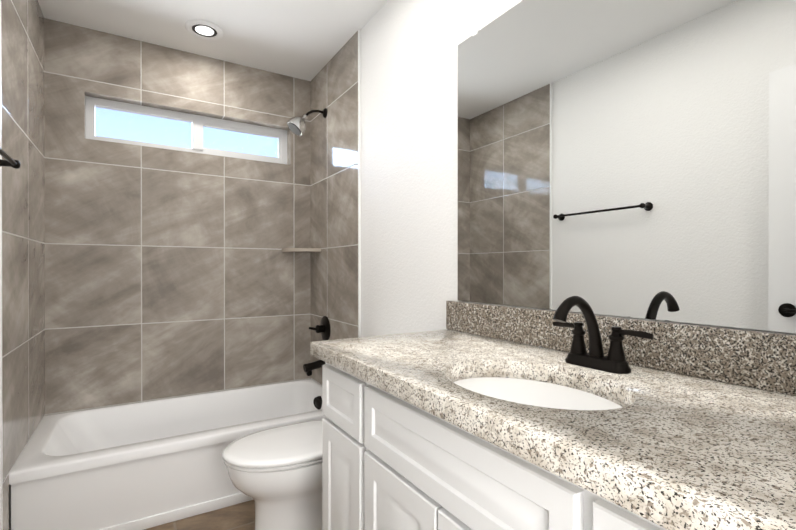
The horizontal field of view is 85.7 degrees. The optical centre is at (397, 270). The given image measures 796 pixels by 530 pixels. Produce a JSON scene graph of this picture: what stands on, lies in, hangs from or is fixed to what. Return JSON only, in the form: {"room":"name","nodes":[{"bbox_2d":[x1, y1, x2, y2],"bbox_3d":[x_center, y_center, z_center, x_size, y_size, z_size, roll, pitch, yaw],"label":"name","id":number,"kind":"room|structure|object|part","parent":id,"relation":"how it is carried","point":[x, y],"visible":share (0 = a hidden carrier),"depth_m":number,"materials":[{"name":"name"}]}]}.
{"room":"bathroom","nodes":[
{"label":"bathroom","id":0,"kind":"room"},
{"bbox_2d":[9,485,10,529],"bbox_3d":[-1.141,-0.105,0.906,0.140,2.520,3.240,0,0,-31],"label":"wall","id":1,"kind":"structure","parent":0,"point":[9,507],"depth_m":1.72,"materials":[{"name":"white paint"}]},
{"bbox_2d":[0,0,2,529],"bbox_3d":[-1.458,-0.107,1.568,0.012,2.520,0.012,0,0,-31],"label":"trim","id":2,"kind":"structure","parent":1,"relation":"attached to","point":[1,465],"depth_m":1.57,"materials":[{"name":"white paint"}]},
{"bbox_2d":[1,0,8,529],"bbox_3d":[-1.488,-0.108,1.615,0.010,2.520,0.100,0,0,-31],"label":"wall tiles","id":3,"kind":"structure","parent":1,"relation":"attached to","point":[5,350],"depth_m":1.62,"materials":[{"name":"grey tile"}]},
{"bbox_2d":[0,148,20,168],"bbox_3d":[-1.222,-0.377,1.249,0.081,0.052,0.662,0,0,-31],"label":"towel rail","id":4,"kind":"object","parent":1,"relation":"attached to","point":[9,161],"visible":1,"depth_m":1.50,"materials":[{"name":"black metal"}]},
{"bbox_2d":[8,0,44,472],"bbox_3d":[-1.719,-0.289,1.992,0.010,2.160,0.784,0,0,-31],"label":"wall tiles","id":5,"kind":"structure","parent":1,"relation":"attached to","point":[26,264],"depth_m":1.93,"materials":[{"name":"grey tile"}]},
{"bbox_2d":[44,18,310,415],"bbox_3d":[-1.314,-0.111,2.782,1.805,2.520,0.140,0,0,-31],"label":"wall","id":6,"kind":"structure","parent":0,"point":[169,273],"depth_m":2.63,"materials":[{"name":"tile"}]},
{"bbox_2d":[86,96,286,163],"bbox_3d":[-1.313,-0.879,2.807,1.181,0.265,0.055,0,0,-31],"label":"window","id":7,"kind":"structure","parent":6,"relation":"in","point":[199,122],"depth_m":2.78,"materials":[{"name":"white plastic"}]},
{"bbox_2d":[144,500,254,529],"bbox_3d":[-0.468,1.203,1.405,1.805,0.100,3.380,0,0,-31],"label":"floor","id":8,"kind":"structure","parent":0,"point":[240,516],"depth_m":1.97,"materials":[{"name":"wood"}]},
{"bbox_2d":[9,379,324,529],"bbox_3d":[-1.072,0.968,2.390,1.521,0.365,0.782,0,0,-31],"label":"bathtub","id":9,"kind":"object","parent":8,"relation":"on","point":[142,465],"visible":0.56,"depth_m":2.01,"materials":[{"name":"white ceramic"}]},
{"bbox_2d":[222,420,321,529],"bbox_3d":[-0.345,0.752,1.889,0.803,0.800,0.478,0,0,-31],"label":"toilet","id":10,"kind":"object","parent":8,"relation":"on","point":[275,473],"visible":0.42,"depth_m":1.70,"materials":[{"name":"white ceramic"}]},
{"bbox_3d":[-0.448,0.737,1.826,0.560,0.042,0.388,0,0,-31],"label":"seat","id":11,"kind":"part","parent":10,"relation":"part of","materials":[{"name":"white plastic"}]},
{"bbox_2d":[322,364,657,529],"bbox_3d":[0.364,0.719,0.961,0.565,0.870,1.472,0,0,-31],"label":"bathroom vanity","id":12,"kind":"object","parent":8,"relation":"on","point":[387,464],"depth_m":0.94,"materials":[{"name":"white paint"}]},
{"bbox_2d":[310,328,795,529],"bbox_3d":[0.348,0.262,0.956,0.596,0.045,1.484,0,0,-31],"label":"countertop","id":13,"kind":"structure","parent":12,"relation":"on","point":[690,451],"depth_m":0.67,"materials":[{"name":"beige stone"}]},
{"bbox_2d":[446,364,633,419],"bbox_3d":[0.288,0.364,0.939,0.363,0.183,0.473,0,0,-31],"label":"sink","id":14,"kind":"object","parent":13,"relation":"in","point":[564,398],"depth_m":1.00,"materials":[{"name":"white ceramic"}]},
{"bbox_2d":[546,296,653,375],"bbox_3d":[0.439,0.149,1.031,0.186,0.178,0.267,0,0,-31],"label":"faucet","id":15,"kind":"object","parent":13,"relation":"on","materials":[{"name":"black metal"}]},
{"bbox_2d":[38,0,387,80],"bbox_3d":[-0.468,-1.417,1.397,1.805,0.100,3.380,0,0,-31],"label":"ceiling","id":16,"kind":"structure","parent":0,"point":[307,40],"depth_m":2.39,"materials":[{"name":"white paint"}]},
{"bbox_2d":[185,19,223,39],"bbox_3d":[-1.101,-1.374,2.440,0.200,0.032,0.200,0,0,-31],"label":"recessed light","id":17,"kind":"object","parent":16,"relation":"in","point":[204,29],"visible":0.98,"depth_m":2.43,"materials":[{"name":"white plastic"}]},
{"bbox_2d":[361,0,795,336],"bbox_3d":[0.279,-0.108,1.776,0.140,2.520,3.240,0,0,-31],"label":"wall","id":18,"kind":"structure","parent":0,"point":[409,166],"depth_m":1.99,"materials":[{"name":"white paint"}]},
{"bbox_2d":[310,31,357,384],"bbox_3d":[-0.427,-0.291,2.783,0.010,2.160,0.784,0,0,-31],"label":"wall tiles","id":19,"kind":"structure","parent":18,"relation":"attached to","point":[334,194],"depth_m":2.73,"materials":[{"name":"grey tile"}]},
{"bbox_2d":[282,248,320,252],"bbox_3d":[-0.671,-0.141,2.970,0.210,0.022,0.210,0,0,-31],"label":"corner shelf","id":20,"kind":"object","parent":19,"relation":"attached to","point":[309,250],"visible":1,"depth_m":2.92,"materials":[{"name":"beige stone"}]},
{"bbox_2d":[287,108,326,135],"bbox_3d":[-0.595,-0.977,2.798,0.258,0.212,0.122,0,0,-31],"label":"shower head","id":21,"kind":"object","parent":19,"relation":"attached to","point":[296,126],"visible":1,"depth_m":2.75},
{"bbox_2d":[303,360,324,375],"bbox_3d":[-0.549,0.634,2.830,0.148,0.109,0.072,0,0,-31],"label":"tub spout","id":22,"kind":"object","parent":19,"relation":"attached to","point":[308,368],"visible":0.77,"depth_m":2.80,"materials":[{"name":"black metal"}]},
{"bbox_2d":[309,316,329,340],"bbox_3d":[-0.535,0.389,2.839,0.117,0.170,0.170,0,0,-31],"label":"tub valve","id":23,"kind":"object","parent":19,"relation":"attached to","point":[323,328],"visible":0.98,"depth_m":2.83,"materials":[{"name":"black metal"}]},
{"bbox_2d":[358,29,360,336],"bbox_3d":[-0.220,-0.110,2.444,0.012,2.520,0.012,0,0,-31],"label":"trim","id":24,"kind":"structure","parent":18,"relation":"attached to","point":[359,182],"depth_m":2.44,"materials":[{"name":"white paint"}]},
{"bbox_2d":[446,301,795,395],"bbox_3d":[0.592,0.181,1.105,0.025,0.114,1.484,0,0,-31],"label":"backsplash","id":25,"kind":"structure","parent":18,"relation":"attached to","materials":[{"name":"stone"}]},
{"bbox_2d":[458,0,795,332],"bbox_3d":[0.608,-0.384,1.097,0.006,1.010,1.415,0,0,-31],"label":"mirror","id":26,"kind":"object","parent":18,"relation":"attached to","point":[631,158],"visible":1,"depth_m":1.10,"materials":[{"name":"clear glass"}]}
]}

